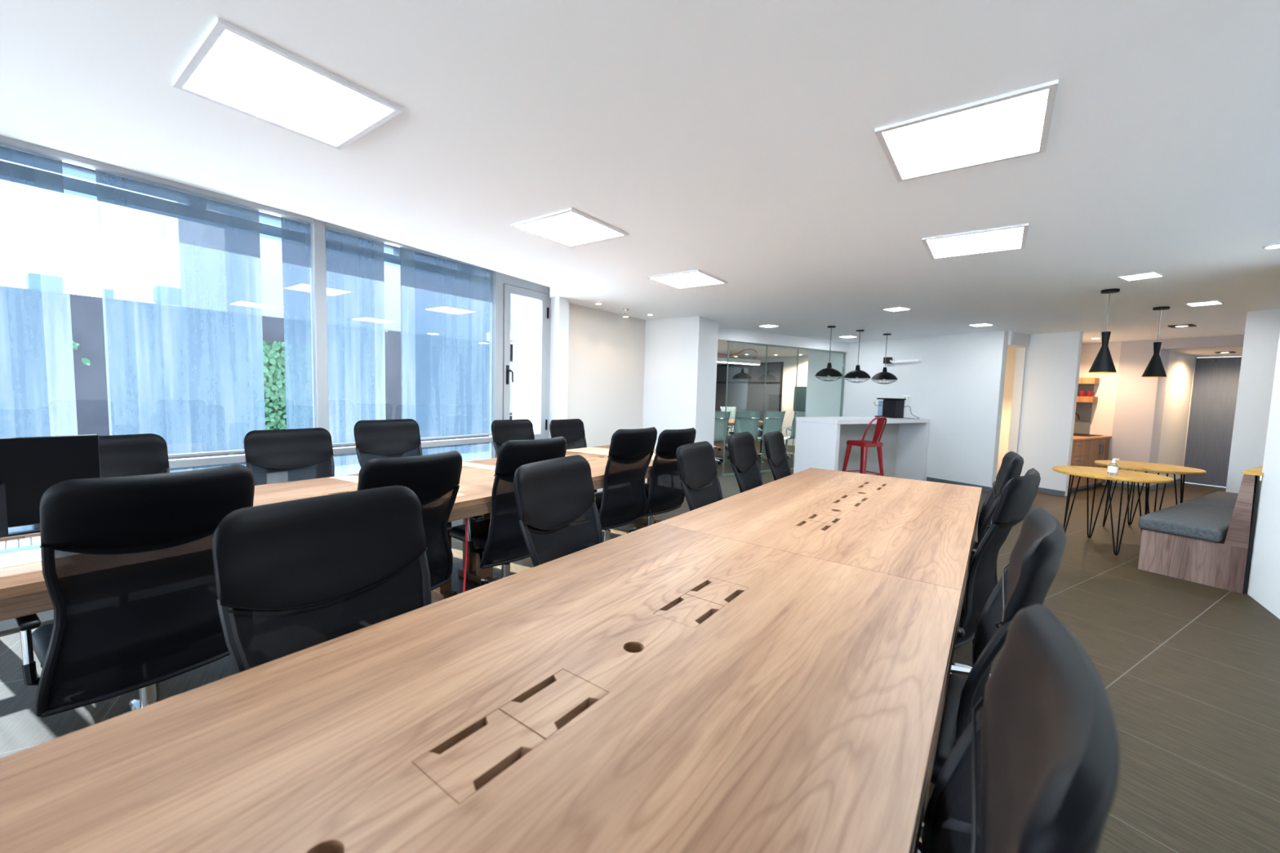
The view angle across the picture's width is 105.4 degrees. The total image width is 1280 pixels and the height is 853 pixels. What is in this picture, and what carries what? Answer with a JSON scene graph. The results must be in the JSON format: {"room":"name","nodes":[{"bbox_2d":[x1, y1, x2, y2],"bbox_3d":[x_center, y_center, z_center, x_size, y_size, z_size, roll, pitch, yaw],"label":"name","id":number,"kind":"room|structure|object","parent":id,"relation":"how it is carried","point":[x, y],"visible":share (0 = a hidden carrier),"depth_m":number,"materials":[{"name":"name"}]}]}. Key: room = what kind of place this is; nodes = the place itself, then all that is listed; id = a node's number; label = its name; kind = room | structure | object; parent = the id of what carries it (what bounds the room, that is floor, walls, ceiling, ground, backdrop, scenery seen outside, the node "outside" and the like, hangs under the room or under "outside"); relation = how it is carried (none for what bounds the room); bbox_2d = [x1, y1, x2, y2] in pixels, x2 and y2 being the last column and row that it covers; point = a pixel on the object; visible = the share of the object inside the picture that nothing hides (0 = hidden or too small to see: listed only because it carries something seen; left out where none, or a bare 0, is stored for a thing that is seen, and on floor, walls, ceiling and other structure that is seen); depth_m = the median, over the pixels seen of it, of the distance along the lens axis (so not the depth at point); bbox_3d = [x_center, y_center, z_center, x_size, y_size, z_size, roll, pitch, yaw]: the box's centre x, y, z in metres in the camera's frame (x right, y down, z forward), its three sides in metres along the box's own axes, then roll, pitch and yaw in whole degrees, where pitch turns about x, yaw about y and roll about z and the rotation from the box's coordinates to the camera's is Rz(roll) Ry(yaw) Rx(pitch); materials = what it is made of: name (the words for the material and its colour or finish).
{"room":"open-plan office","nodes":[
{"label":"open-plan office","id":0,"kind":"room"},
{"bbox_2d":[532,297,568,438],"bbox_3d":[-1.070,-0.283,5.773,0.430,2.400,0.160,5,5,36],"label":"wall","id":1,"kind":"structure","parent":0,"point":[559,334],"depth_m":5.61,"materials":[{"name":"white paint"}]},
{"bbox_2d":[488,270,551,512],"bbox_3d":[-1.281,-0.358,5.355,0.174,2.600,0.755,5,5,36],"label":"door","id":2,"kind":"structure","parent":1,"relation":"in","point":[504,286],"depth_m":5.14,"materials":[{"name":"silver metal"}]},
{"bbox_2d":[567,302,645,493],"bbox_3d":[-0.570,-0.330,6.595,0.260,2.400,1.760,5,5,36],"label":"wall","id":3,"kind":"structure","parent":0,"point":[606,349],"depth_m":6.48,"materials":[{"name":"grey paint"}]},
{"bbox_2d":[0,0,1279,359],"bbox_3d":[2.043,-1.380,4.326,17.000,0.180,21.500,5,5,36],"label":"ceiling","id":4,"kind":"structure","parent":0,"point":[735,142],"depth_m":2.00,"materials":[{"name":"white paint"}]},
{"bbox_2d":[0,126,325,222],"bbox_3d":[-3.355,-1.458,1.276,1.700,0.115,10.200,5,5,36],"label":"trim","id":5,"kind":"structure","parent":4,"relation":"attached to","point":[4,131],"depth_m":2.71,"materials":[{"name":"white paint"}]},
{"bbox_2d":[62,161,399,267],"bbox_3d":[-4.997,-1.440,0.715,0.240,0.360,11.350,5,5,36],"label":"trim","id":6,"kind":"structure","parent":5,"relation":"attached to","point":[73,186],"depth_m":2.98,"materials":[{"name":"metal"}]},
{"bbox_2d":[172,17,403,149],"bbox_3d":[-1.254,-1.185,1.756,0.535,0.012,0.535,5,5,36],"label":"ceiling light","id":7,"kind":"object","parent":4,"relation":"attached to","point":[232,67],"visible":1,"depth_m":1.71,"materials":[{"name":"white plastic"}]},
{"bbox_2d":[510,207,629,247],"bbox_3d":[-0.446,-1.265,3.139,0.535,0.012,0.535,5,5,36],"label":"ceiling panel","id":8,"kind":"object","parent":4,"relation":"attached to","point":[571,227],"visible":1,"depth_m":3.10,"materials":[{"name":"white plastic"}]},
{"bbox_2d":[646,269,727,288],"bbox_3d":[0.434,-1.339,4.458,0.535,0.012,0.535,5,5,36],"label":"ceiling panel","id":9,"kind":"object","parent":4,"relation":"attached to","point":[692,278],"visible":1,"depth_m":4.43,"materials":[{"name":"white plastic"}]},
{"bbox_2d":[716,348,760,364],"bbox_3d":[1.701,-1.551,10.323,2.240,0.381,0.100,-1,5,-31],"label":"light bar","id":10,"kind":"object","parent":4,"relation":"hanging from","point":[738,361],"visible":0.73,"depth_m":10.55,"materials":[{"name":"white plastic"}]},
{"bbox_2d":[716,361,758,364],"bbox_3d":[1.696,-1.365,10.337,2.200,0.008,0.080,-1,5,-31],"label":"diffuser","id":11,"kind":"object","parent":10,"relation":"attached to","point":[738,362],"depth_m":10.62,"materials":[{"name":"white plastic"}]},
{"bbox_2d":[814,325,843,381],"bbox_3d":[2.828,-1.079,7.258,0.394,0.813,0.394,5,5,36],"label":"pendant","id":12,"kind":"object","parent":4,"relation":"hanging from","point":[828,371],"visible":1,"depth_m":7.20,"materials":[{"name":"black metal"}]},
{"bbox_2d":[843,329,871,382],"bbox_3d":[3.402,-1.088,7.594,0.394,0.813,0.394,5,5,36],"label":"pendant","id":13,"kind":"object","parent":4,"relation":"hanging from","point":[857,373],"visible":1,"depth_m":7.53,"materials":[{"name":"black metal"}]},
{"bbox_2d":[871,333,897,384],"bbox_3d":[4.003,-1.098,7.952,0.394,0.813,0.394,5,5,36],"label":"pendant","id":14,"kind":"object","parent":4,"relation":"hanging from","point":[886,375],"visible":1,"depth_m":7.90,"materials":[{"name":"black metal"}]},
{"bbox_2d":[874,79,1058,182],"bbox_3d":[1.270,-1.125,1.919,0.535,0.012,0.535,5,5,36],"label":"ceiling light","id":15,"kind":"object","parent":4,"relation":"attached to","point":[1015,124],"visible":1,"depth_m":1.87,"materials":[{"name":"white plastic"}]},
{"bbox_2d":[922,222,1028,259],"bbox_3d":[2.180,-1.194,3.178,0.535,0.012,0.535,5,5,36],"label":"ceiling panel","id":16,"kind":"object","parent":4,"relation":"attached to","point":[1012,237],"visible":1,"depth_m":3.14,"materials":[{"name":"white plastic"}]},
{"bbox_2d":[1088,288,1119,373],"bbox_3d":[4.230,-0.863,4.423,0.188,0.740,0.188,5,5,36],"label":"cone pendant","id":17,"kind":"object","parent":4,"relation":"hanging from","point":[1103,362],"visible":1,"depth_m":4.40,"materials":[{"name":"black metal"}]},
{"bbox_2d":[1118,271,1164,280],"bbox_3d":[3.998,-1.198,3.890,0.215,0.006,0.215,-1,5,-31],"label":"recessed light","id":18,"kind":"object","parent":4,"relation":"in","point":[1151,274],"visible":1,"depth_m":3.88,"materials":[{"name":"white plastic"}]},
{"bbox_2d":[1120,272,1160,279],"bbox_3d":[3.998,-1.198,3.890,0.195,0.002,0.195,-1,5,-31],"label":"diffuser","id":19,"kind":"object","parent":18,"relation":"attached to","point":[1145,275],"depth_m":3.89,"materials":[{"name":"white plastic"}]},
{"bbox_2d":[1141,306,1169,377],"bbox_3d":[5.463,-0.888,5.146,0.188,0.728,0.188,5,5,36],"label":"cone pendant","id":20,"kind":"object","parent":4,"relation":"hanging from","point":[1155,368],"visible":1,"depth_m":5.13,"materials":[{"name":"black metal"}]},
{"bbox_2d":[1185,300,1223,306],"bbox_3d":[5.619,-1.224,4.855,0.215,0.006,0.215,-1,5,-31],"label":"recessed light","id":21,"kind":"object","parent":4,"relation":"in","point":[1215,302],"visible":1,"depth_m":4.84,"materials":[{"name":"white plastic"}]},
{"bbox_2d":[1262,242,1279,248],"bbox_3d":[3.990,-1.133,3.053,0.122,0.012,0.122,5,5,36],"label":"recessed light","id":22,"kind":"object","parent":4,"relation":"in","point":[1277,245],"visible":1,"depth_m":3.06,"materials":[{"name":"white paint"}]},
{"bbox_2d":[0,436,1279,852],"bbox_3d":[1.970,1.162,4.517,17.000,0.120,21.500,5,5,36],"label":"floor","id":23,"kind":"structure","parent":0,"point":[1188,672],"depth_m":2.38,"materials":[{"name":"grey tile"}]},
{"bbox_2d":[40,433,169,667],"bbox_3d":[-2.681,0.591,2.500,0.617,1.054,0.584,5,5,34],"label":"office chair","id":24,"kind":"object","parent":23,"relation":"on","point":[144,454],"visible":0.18,"depth_m":2.69,"materials":[{"name":"black plastic"}]},
{"bbox_2d":[13,464,254,718],"bbox_3d":[-1.766,0.663,1.748,0.617,1.076,0.584,4,5,33],"label":"office chair","id":25,"kind":"object","parent":23,"relation":"on","point":[148,516],"visible":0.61,"depth_m":1.56,"materials":[{"name":"black fabric"}]},
{"bbox_2d":[0,135,315,631],"bbox_3d":[-2.990,-0.237,3.091,0.090,2.600,1.645,5,5,36],"label":"window","id":26,"kind":"structure","parent":23,"relation":"on","point":[180,263],"depth_m":3.02,"materials":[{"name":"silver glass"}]},
{"bbox_2d":[0,473,514,621],"bbox_3d":[-1.961,0.776,2.346,1.220,0.750,2.420,5,5,36],"label":"office desk","id":27,"kind":"object","parent":23,"relation":"on","point":[24,591],"visible":0.06,"depth_m":2.62,"materials":[{"name":"brown wood"}]},
{"bbox_2d":[0,536,40,554],"bbox_3d":[-2.248,0.428,1.730,0.130,0.021,0.420,5,5,38],"label":"keyboard","id":28,"kind":"object","parent":27,"relation":"on","point":[23,544],"visible":0.34,"depth_m":1.73,"materials":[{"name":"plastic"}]},
{"bbox_2d":[0,548,71,568],"bbox_3d":[-2.082,0.442,1.720,0.210,0.002,0.300,4,5,30],"label":"paper sheet","id":29,"kind":"object","parent":27,"relation":"on","point":[11,559],"visible":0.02,"depth_m":1.65,"materials":[{"name":"white paper"}]},
{"bbox_2d":[0,434,100,540],"bbox_3d":[-2.477,0.235,1.852,0.200,0.375,0.580,5,5,36],"label":"monitor","id":30,"kind":"object","parent":27,"relation":"on","point":[29,466],"visible":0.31,"depth_m":1.94,"materials":[{"name":"black plastic"}]},
{"bbox_2d":[462,518,467,592],"bbox_3d":[-0.871,0.836,2.650,0.317,0.653,0.057,5,5,36],"label":"power cable","id":31,"kind":"object","parent":27,"relation":"hanging from","point":[466,519],"visible":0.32,"depth_m":2.73,"materials":[{"name":"red plastic"}]},
{"bbox_2d":[244,427,334,485],"bbox_3d":[-2.180,0.557,3.179,0.617,1.049,0.584,5,5,36],"label":"office chair","id":32,"kind":"object","parent":23,"relation":"on","point":[272,451],"visible":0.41,"depth_m":3.28,"materials":[{"name":"black leather"}]},
{"bbox_2d":[212,485,431,673],"bbox_3d":[-0.643,0.738,1.210,0.617,1.071,0.584,5,5,34],"label":"office chair","id":33,"kind":"object","parent":23,"relation":"on","point":[286,557],"visible":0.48,"depth_m":1.27,"materials":[{"name":"black"}]},
{"bbox_2d":[353,418,422,467],"bbox_3d":[-1.791,0.507,3.704,0.617,1.092,0.584,5,5,36],"label":"office chair","id":34,"kind":"object","parent":23,"relation":"on","point":[385,438],"visible":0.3,"depth_m":3.81,"materials":[{"name":"black plastic"}]},
{"bbox_2d":[310,218,493,527],"bbox_3d":[-2.016,-0.308,4.411,0.090,2.600,1.640,5,5,36],"label":"window","id":35,"kind":"structure","parent":23,"relation":"on","point":[446,302],"depth_m":4.31,"materials":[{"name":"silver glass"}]},
{"bbox_2d":[342,450,462,627],"bbox_3d":[-1.257,0.636,2.441,0.617,1.054,0.584,5,5,34],"label":"office chair","id":36,"kind":"object","parent":23,"relation":"on","point":[433,477],"visible":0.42,"depth_m":2.35,"materials":[{"name":"black plastic"}]},
{"bbox_2d":[0,523,961,852],"bbox_3d":[-0.156,0.927,1.023,1.220,0.750,2.420,5,5,36],"label":"office desk","id":37,"kind":"object","parent":23,"relation":"on","point":[657,687],"visible":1,"depth_m":0.89,"materials":[{"name":"brown wood"}]},
{"bbox_2d":[448,436,566,587],"bbox_3d":[-0.820,0.589,3.049,0.617,1.082,0.584,5,5,38],"label":"office chair","id":38,"kind":"object","parent":23,"relation":"on","point":[500,535],"visible":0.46,"depth_m":2.82,"materials":[{"name":"black fabric"}]},
{"bbox_2d":[491,418,534,454],"bbox_3d":[-1.071,0.473,4.683,0.617,1.054,0.584,5,5,36],"label":"office chair","id":39,"kind":"object","parent":23,"relation":"on","point":[503,431],"visible":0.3,"depth_m":4.79,"materials":[{"name":"black leather"}]},
{"bbox_2d":[513,454,602,567],"bbox_3d":[-0.146,0.692,1.942,0.617,1.082,0.584,4,5,26],"label":"office chair","id":40,"kind":"object","parent":23,"relation":"on","point":[549,494],"visible":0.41,"depth_m":2.01,"materials":[{"name":"black leather"}]},
{"bbox_2d":[457,444,676,584],"bbox_3d":[-0.543,0.673,4.270,1.220,0.750,2.360,5,5,36],"label":"office desk","id":41,"kind":"object","parent":23,"relation":"on","point":[480,471],"visible":0.25,"depth_m":3.61,"materials":[{"name":"brown wood"}]},
{"bbox_2d":[549,418,586,449],"bbox_3d":[-0.633,0.452,5.279,0.617,1.033,0.584,5,5,38],"label":"office chair","id":42,"kind":"object","parent":23,"relation":"on","point":[572,430],"visible":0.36,"depth_m":5.44,"materials":[{"name":"black fabric"}]},
{"bbox_2d":[582,426,657,548],"bbox_3d":[-0.230,0.539,3.830,0.617,1.098,0.584,5,6,40],"label":"office chair","id":43,"kind":"object","parent":23,"relation":"on","point":[627,446],"visible":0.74,"depth_m":3.64,"materials":[{"name":"black fabric"}]},
{"bbox_2d":[620,427,696,533],"bbox_3d":[0.129,0.529,4.318,0.617,1.065,0.584,5,6,41],"label":"office chair","id":44,"kind":"object","parent":23,"relation":"on","point":[657,495],"visible":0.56,"depth_m":4.11,"materials":[{"name":"black fabric"}]},
{"bbox_2d":[675,440,723,511],"bbox_3d":[0.535,0.650,2.861,0.617,1.065,0.584,4,5,30],"label":"office chair","id":45,"kind":"object","parent":23,"relation":"on","point":[695,462],"visible":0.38,"depth_m":2.97,"materials":[{"name":"black leather"}]},
{"bbox_2d":[713,411,731,464],"bbox_3d":[1.379,0.194,9.507,0.604,1.031,0.638,0,5,-21],"label":"chair","id":46,"kind":"object","parent":23,"relation":"on","point":[719,422],"visible":0.58,"depth_m":9.31,"materials":[{"name":"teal fabric"}]},
{"bbox_2d":[720,406,736,448],"bbox_3d":[2.338,0.035,11.983,0.604,1.031,0.638,-1,5,-31],"label":"chair","id":47,"kind":"object","parent":23,"relation":"on","point":[732,409],"visible":0.24,"depth_m":12.19,"materials":[{"name":"silver metal"}]},
{"bbox_2d":[727,410,760,458],"bbox_3d":[2.121,0.177,10.007,0.604,1.031,0.638,1,4,-3],"label":"chair","id":48,"kind":"object","parent":23,"relation":"on","point":[744,421],"visible":0.7,"depth_m":9.76,"materials":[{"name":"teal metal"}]},
{"bbox_2d":[727,431,762,493],"bbox_3d":[0.932,0.607,3.449,0.617,1.087,0.584,4,5,30],"label":"office chair","id":49,"kind":"object","parent":23,"relation":"on","point":[741,446],"visible":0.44,"depth_m":3.57,"materials":[{"name":"black leather"}]},
{"bbox_2d":[728,419,763,453],"bbox_3d":[1.435,0.259,10.535,3.150,0.750,1.050,-1,5,-31],"label":"meeting table","id":50,"kind":"object","parent":23,"relation":"on","point":[731,423],"visible":0.03,"depth_m":10.93,"materials":[{"name":"brown wood"}]},
{"bbox_2d":[756,410,786,460],"bbox_3d":[2.654,0.170,10.301,0.604,1.031,0.638,0,5,-25],"label":"chair","id":51,"kind":"object","parent":23,"relation":"on","point":[773,420],"visible":0.54,"depth_m":10.06,"materials":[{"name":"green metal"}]},
{"bbox_2d":[763,431,791,480],"bbox_3d":[1.298,0.593,3.913,0.617,1.065,0.584,4,5,30],"label":"office chair","id":52,"kind":"object","parent":23,"relation":"on","point":[775,448],"visible":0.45,"depth_m":4.04,"materials":[{"name":"black leather"}]},
{"bbox_2d":[782,411,805,459],"bbox_3d":[3.224,0.164,10.608,0.604,1.031,0.638,-3,6,-45],"label":"chair","id":53,"kind":"object","parent":23,"relation":"on","point":[798,414],"visible":0.48,"depth_m":10.37,"materials":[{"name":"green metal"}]},
{"bbox_2d":[657,467,982,615],"bbox_3d":[1.262,0.823,2.947,1.220,0.750,2.360,5,5,36],"label":"office desk","id":54,"kind":"object","parent":23,"relation":"on","point":[916,530],"visible":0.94,"depth_m":2.44,"materials":[{"name":"brown wood"}]},
{"bbox_2d":[793,416,930,480],"bbox_3d":[3.575,0.383,7.797,2.345,1.035,0.745,-1,5,-31],"label":"countertop","id":55,"kind":"structure","parent":23,"relation":"on","point":[820,442],"depth_m":7.86,"materials":[{"name":"white plastic"}]},
{"bbox_2d":[795,416,930,424],"bbox_3d":[3.589,-0.103,7.760,2.345,0.060,0.745,-1,5,-31],"label":"countertop","id":56,"kind":"structure","parent":55,"relation":"on","point":[845,420],"depth_m":7.38,"materials":[{"name":"white plastic"}]},
{"bbox_2d":[874,397,919,418],"bbox_3d":[4.293,-0.306,8.160,0.348,0.328,0.621,-1,5,-31],"label":"microwave","id":57,"kind":"object","parent":55,"relation":"on","point":[888,407],"visible":0.99,"depth_m":8.09,"materials":[{"name":"black plastic"}]},
{"bbox_2d":[842,417,887,475],"bbox_3d":[3.247,0.397,7.027,0.446,1.102,0.494,0,5,-24],"label":"bar stool","id":58,"kind":"object","parent":23,"relation":"on","point":[864,444],"visible":0.95,"depth_m":6.92,"materials":[{"name":"red metal"}]},
{"bbox_2d":[917,506,1066,852],"bbox_3d":[0.796,0.757,1.432,0.617,1.082,0.584,5,5,38],"label":"office chair","id":59,"kind":"object","parent":23,"relation":"on","point":[1036,556],"visible":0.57,"depth_m":1.19,"materials":[{"name":"black plastic"}]},
{"bbox_2d":[950,467,1040,675],"bbox_3d":[1.427,0.711,2.281,0.584,1.082,0.617,-2,6,-44],"label":"office chair","id":60,"kind":"object","parent":23,"relation":"on","point":[1017,497],"visible":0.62,"depth_m":2.01,"materials":[{"name":"black plastic"}]},
{"bbox_2d":[968,451,1023,644],"bbox_3d":[1.855,0.676,2.910,0.617,1.082,0.584,5,5,34],"label":"office chair","id":61,"kind":"object","parent":23,"relation":"on","point":[1012,463],"visible":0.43,"depth_m":2.73,"materials":[{"name":"black fabric"}]},
{"bbox_2d":[920,604,1119,852],"bbox_3d":[0.252,0.792,0.753,0.617,1.082,0.584,5,5,36],"label":"office chair","id":62,"kind":"object","parent":23,"relation":"on","point":[1044,727],"visible":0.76,"depth_m":0.60,"materials":[{"name":"black fabric"}]},
{"bbox_2d":[1069,438,1110,491],"bbox_3d":[6.957,0.586,7.942,1.740,0.800,0.581,-1,5,-31],"label":"base cabinet","id":63,"kind":"object","parent":23,"relation":"on","point":[1084,452],"visible":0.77,"depth_m":7.73,"materials":[{"name":"brown wood"}]},
{"bbox_2d":[1072,435,1111,440],"bbox_3d":[6.957,0.168,7.916,1.765,0.034,0.570,-1,5,-31],"label":"countertop","id":64,"kind":"structure","parent":63,"relation":"on","point":[1075,437],"depth_m":7.72,"materials":[{"name":"brown wood"}]},
{"bbox_2d":[1052,466,1173,555],"bbox_3d":[4.468,0.798,4.679,0.836,0.721,0.836,4,5,25],"label":"round table","id":65,"kind":"object","parent":23,"relation":"on","point":[1122,476],"visible":0.86,"depth_m":4.55,"materials":[{"name":"brown wood"}]},
{"bbox_2d":[1106,458,1119,475],"bbox_3d":[4.362,0.370,4.494,0.072,0.154,0.069,5,5,36],"label":"sanitizer bottle","id":66,"kind":"object","parent":65,"relation":"on","point":[1113,468],"visible":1,"depth_m":4.48,"materials":[{"name":"white plastic"}]},
{"bbox_2d":[1093,460,1206,526],"bbox_3d":[5.451,0.781,5.276,0.836,0.721,0.836,4,5,29],"label":"round table","id":67,"kind":"object","parent":23,"relation":"on","point":[1145,467],"visible":0.73,"depth_m":5.18,"materials":[{"name":"brown wood"}]},
{"bbox_2d":[1137,466,1263,594],"bbox_3d":[5.484,0.758,4.359,2.580,0.908,0.860,-1,5,-31],"label":"bench","id":68,"kind":"object","parent":23,"relation":"on","point":[1207,540],"visible":0.85,"depth_m":3.82,"materials":[{"name":"grey wood"}]},
{"bbox_2d":[1137,502,1234,542],"bbox_3d":[4.827,0.806,4.208,1.295,0.112,0.455,-1,5,-31],"label":"cushion","id":69,"kind":"object","parent":68,"relation":"on","point":[1198,522],"depth_m":3.97,"materials":[{"name":"grey fabric"}]},
{"bbox_2d":[1186,491,1238,508],"bbox_3d":[5.934,0.788,4.866,1.270,0.112,0.455,-1,5,-31],"label":"cushion","id":70,"kind":"object","parent":68,"relation":"on","point":[1220,499],"depth_m":4.83,"materials":[{"name":"grey fabric"}]},
{"bbox_2d":[642,315,718,488],"bbox_3d":[0.472,-0.350,7.256,1.155,2.400,0.560,5,5,36],"label":"wall column","id":71,"kind":"structure","parent":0,"point":[681,353],"depth_m":6.90,"materials":[{"name":"white paint"}]},
{"bbox_2d":[716,355,808,445],"bbox_3d":[2.941,-0.737,13.357,1.990,2.400,6.200,-1,5,-31],"label":"wall","id":72,"kind":"structure","parent":0,"point":[789,368],"depth_m":13.20,"materials":[{"name":"grey paint"}]},
{"bbox_2d":[715,361,783,436],"bbox_3d":[3.012,-0.831,14.897,0.042,2.160,3.420,-1,5,-31],"label":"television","id":73,"kind":"object","parent":72,"relation":"attached to","point":[745,382],"visible":0.46,"depth_m":14.42,"materials":[{"name":"glass"}]},
{"bbox_2d":[793,386,806,411],"bbox_3d":[4.457,-0.689,12.455,0.064,0.645,1.300,-1,5,-31],"label":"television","id":74,"kind":"object","parent":72,"relation":"attached to","point":[801,395],"visible":0.29,"depth_m":12.80,"materials":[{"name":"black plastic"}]},
{"bbox_2d":[717,327,848,352],"bbox_3d":[2.291,-1.496,8.414,3.900,0.185,0.120,-1,5,-31],"label":"wall glazing header","id":75,"kind":"structure","parent":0,"point":[724,334],"depth_m":8.41,"materials":[{"name":"white paint"}]},
{"bbox_2d":[721,340,845,475],"bbox_3d":[2.665,-0.306,8.746,2.950,2.215,0.040,-1,5,-31],"label":"window","id":76,"kind":"structure","parent":75,"relation":"in","point":[728,341],"depth_m":8.51,"materials":[{"name":"grey"}]},
{"bbox_2d":[804,330,1008,488],"bbox_3d":[4.445,-0.350,8.765,0.130,2.400,3.540,-1,5,-31],"label":"wall","id":77,"kind":"structure","parent":0,"point":[957,384],"depth_m":7.90,"materials":[{"name":"white paint"}]},
{"bbox_2d":[883,356,921,364],"bbox_3d":[4.513,-1.147,8.405,0.100,0.114,0.620,-1,5,-31],"label":"wall bracket","id":78,"kind":"object","parent":77,"relation":"attached to","point":[888,359],"visible":1,"depth_m":8.46,"materials":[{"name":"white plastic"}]},
{"bbox_2d":[926,476,991,492],"bbox_3d":[5.012,0.912,7.707,0.012,0.075,0.950,-1,5,-31],"label":"baseboard","id":79,"kind":"structure","parent":77,"relation":"attached to","point":[987,489],"depth_m":7.72,"materials":[{"name":"grey stone"}]},
{"bbox_2d":[996,346,1016,474],"bbox_3d":[5.813,-0.278,8.326,1.770,2.400,1.120,-1,5,-31],"label":"wall","id":80,"kind":"structure","parent":0,"point":[1011,352],"depth_m":8.66,"materials":[{"name":"grey paint"}]},
{"bbox_2d":[1007,330,1029,453],"bbox_3d":[5.697,-0.220,7.506,0.730,2.400,0.155,-1,5,-31],"label":"doorway","id":81,"kind":"structure","parent":80,"relation":"in","point":[1020,340],"depth_m":7.59,"materials":[{"name":"white paint"}]},
{"bbox_2d":[1017,330,1083,496],"bbox_3d":[6.150,-0.196,7.361,0.100,2.400,0.630,-1,5,-31],"label":"wall","id":82,"kind":"structure","parent":0,"point":[1052,362],"depth_m":7.29,"materials":[{"name":"white paint"}]},
{"bbox_2d":[1037,487,1065,496],"bbox_3d":[6.069,0.963,7.419,0.012,0.075,0.630,-1,5,-31],"label":"baseboard","id":83,"kind":"structure","parent":82,"relation":"attached to","point":[1056,492],"depth_m":7.28,"materials":[{"name":"grey stone"}]},
{"bbox_2d":[1079,334,1244,486],"bbox_3d":[8.824,-0.090,6.956,0.440,2.400,4.330,-1,5,-31],"label":"wall","id":84,"kind":"structure","parent":0,"point":[1140,401],"depth_m":7.92,"materials":[{"name":"grey paint"}]},
{"bbox_2d":[1073,383,1093,434],"bbox_3d":[7.661,-0.356,8.457,0.014,0.960,0.270,-1,5,-31],"label":"backsplash","id":85,"kind":"structure","parent":84,"relation":"attached to","point":[1082,425],"depth_m":8.43,"materials":[{"name":"grey"}]},
{"bbox_2d":[1155,351,1195,484],"bbox_3d":[9.155,-0.113,8.395,1.600,2.250,0.120,-1,5,-31],"label":"wall","id":86,"kind":"structure","parent":0,"point":[1180,366],"depth_m":8.28,"materials":[{"name":"grey paint"}]},
{"bbox_2d":[1106,478,1180,490],"bbox_3d":[8.783,0.962,8.470,1.912,0.075,0.482,-1,5,-31],"label":"baseboard","id":87,"kind":"structure","parent":86,"relation":"attached to","point":[1177,481],"depth_m":8.04,"materials":[{"name":"grey stone"}]},
{"bbox_2d":[1164,346,1243,356],"bbox_3d":[9.895,-1.168,6.888,2.000,0.120,3.290,-1,5,-31],"label":"ceiling","id":88,"kind":"structure","parent":0,"point":[1200,351],"depth_m":7.75,"materials":[{"name":"grey paint"}]},
{"bbox_2d":[1182,355,1241,482],"bbox_3d":[10.600,0.002,7.417,0.120,2.250,3.290,-1,5,-31],"label":"door frame","id":89,"kind":"structure","parent":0,"point":[1196,357],"depth_m":8.64,"materials":[{"name":"grey paint"}]},
{"bbox_2d":[1182,356,1241,487],"bbox_3d":[10.027,-0.070,8.295,0.085,2.214,0.920,-1,5,-31],"label":"door","id":90,"kind":"structure","parent":89,"relation":"in","point":[1216,380],"depth_m":8.45,"materials":[{"name":"grey wood"}]},
{"bbox_2d":[1225,308,1279,493],"bbox_3d":[7.247,0.083,4.058,0.120,2.400,2.950,-1,5,-31],"label":"wall","id":91,"kind":"structure","parent":0,"point":[1262,329],"depth_m":5.17,"materials":[{"name":"white paint"}]},
{"bbox_2d":[1247,332,1279,619],"bbox_3d":[1.194,0.301,-1.156,0.175,2.400,11.530,5,5,36],"label":"wall","id":92,"kind":"structure","parent":0,"point":[1264,582],"depth_m":3.43,"materials":[{"name":"white paint"}]},
{"label":"outside","id":93,"kind":"structure","parent":0,"visible":0},
{"bbox_3d":[-6.186,0.064,17.000,90.000,0.140,100.000,5,5,36],"label":"ground","id":94,"kind":"structure","parent":93,"visible":0},
{"bbox_2d":[69,293,513,471],"bbox_3d":[-2.015,-0.759,12.637,0.250,2.390,42.000,5,5,36],"label":"wall","id":95,"kind":"structure","parent":94,"relation":"on","point":[86,311],"depth_m":6.04,"materials":[{"name":"paint"}]},
{"bbox_2d":[72,339,286,455],"bbox_3d":[-5.947,-0.315,6.907,0.205,1.910,2.973,5,5,36],"label":"ivy","id":96,"kind":"object","parent":95,"relation":"attached to","point":[273,357],"visible":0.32,"depth_m":7.37,"materials":[{"name":"green plant"}]},
{"bbox_2d":[259,222,513,344],"bbox_3d":[-6.041,-4.798,18.341,4.100,9.360,16.050,5,5,36],"label":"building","id":97,"kind":"structure","parent":94,"relation":"on","point":[271,254],"depth_m":11.61,"materials":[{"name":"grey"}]},
{"bbox_2d":[512,295,533,422],"bbox_3d":[-1.150,-0.850,8.363,2.970,3.260,0.440,5,5,36],"label":"wall","id":98,"kind":"structure","parent":94,"relation":"on","point":[522,353],"depth_m":8.99,"materials":[{"name":"white paint"}]},
{"bbox_3d":[6.778,-0.240,8.181,1.820,2.400,0.120,-1,5,-31],"label":"wall","id":99,"kind":"structure","parent":0,"visible":0},
{"bbox_2d":[1076,395,1097,402],"bbox_3d":[7.583,-0.466,8.360,0.212,0.100,0.340,-1,5,-31],"label":"wall shelf","id":100,"kind":"object","parent":99,"relation":"attached to","point":[1079,399],"visible":0.64,"depth_m":8.24,"materials":[{"name":"brown wood"}]},
{"bbox_2d":[1078,377,1099,383],"bbox_3d":[7.592,-0.780,8.336,0.212,0.100,0.340,-1,5,-31],"label":"wall shelf","id":101,"kind":"object","parent":99,"relation":"attached to","point":[1081,380],"visible":0.64,"depth_m":8.21,"materials":[{"name":"brown wood"}]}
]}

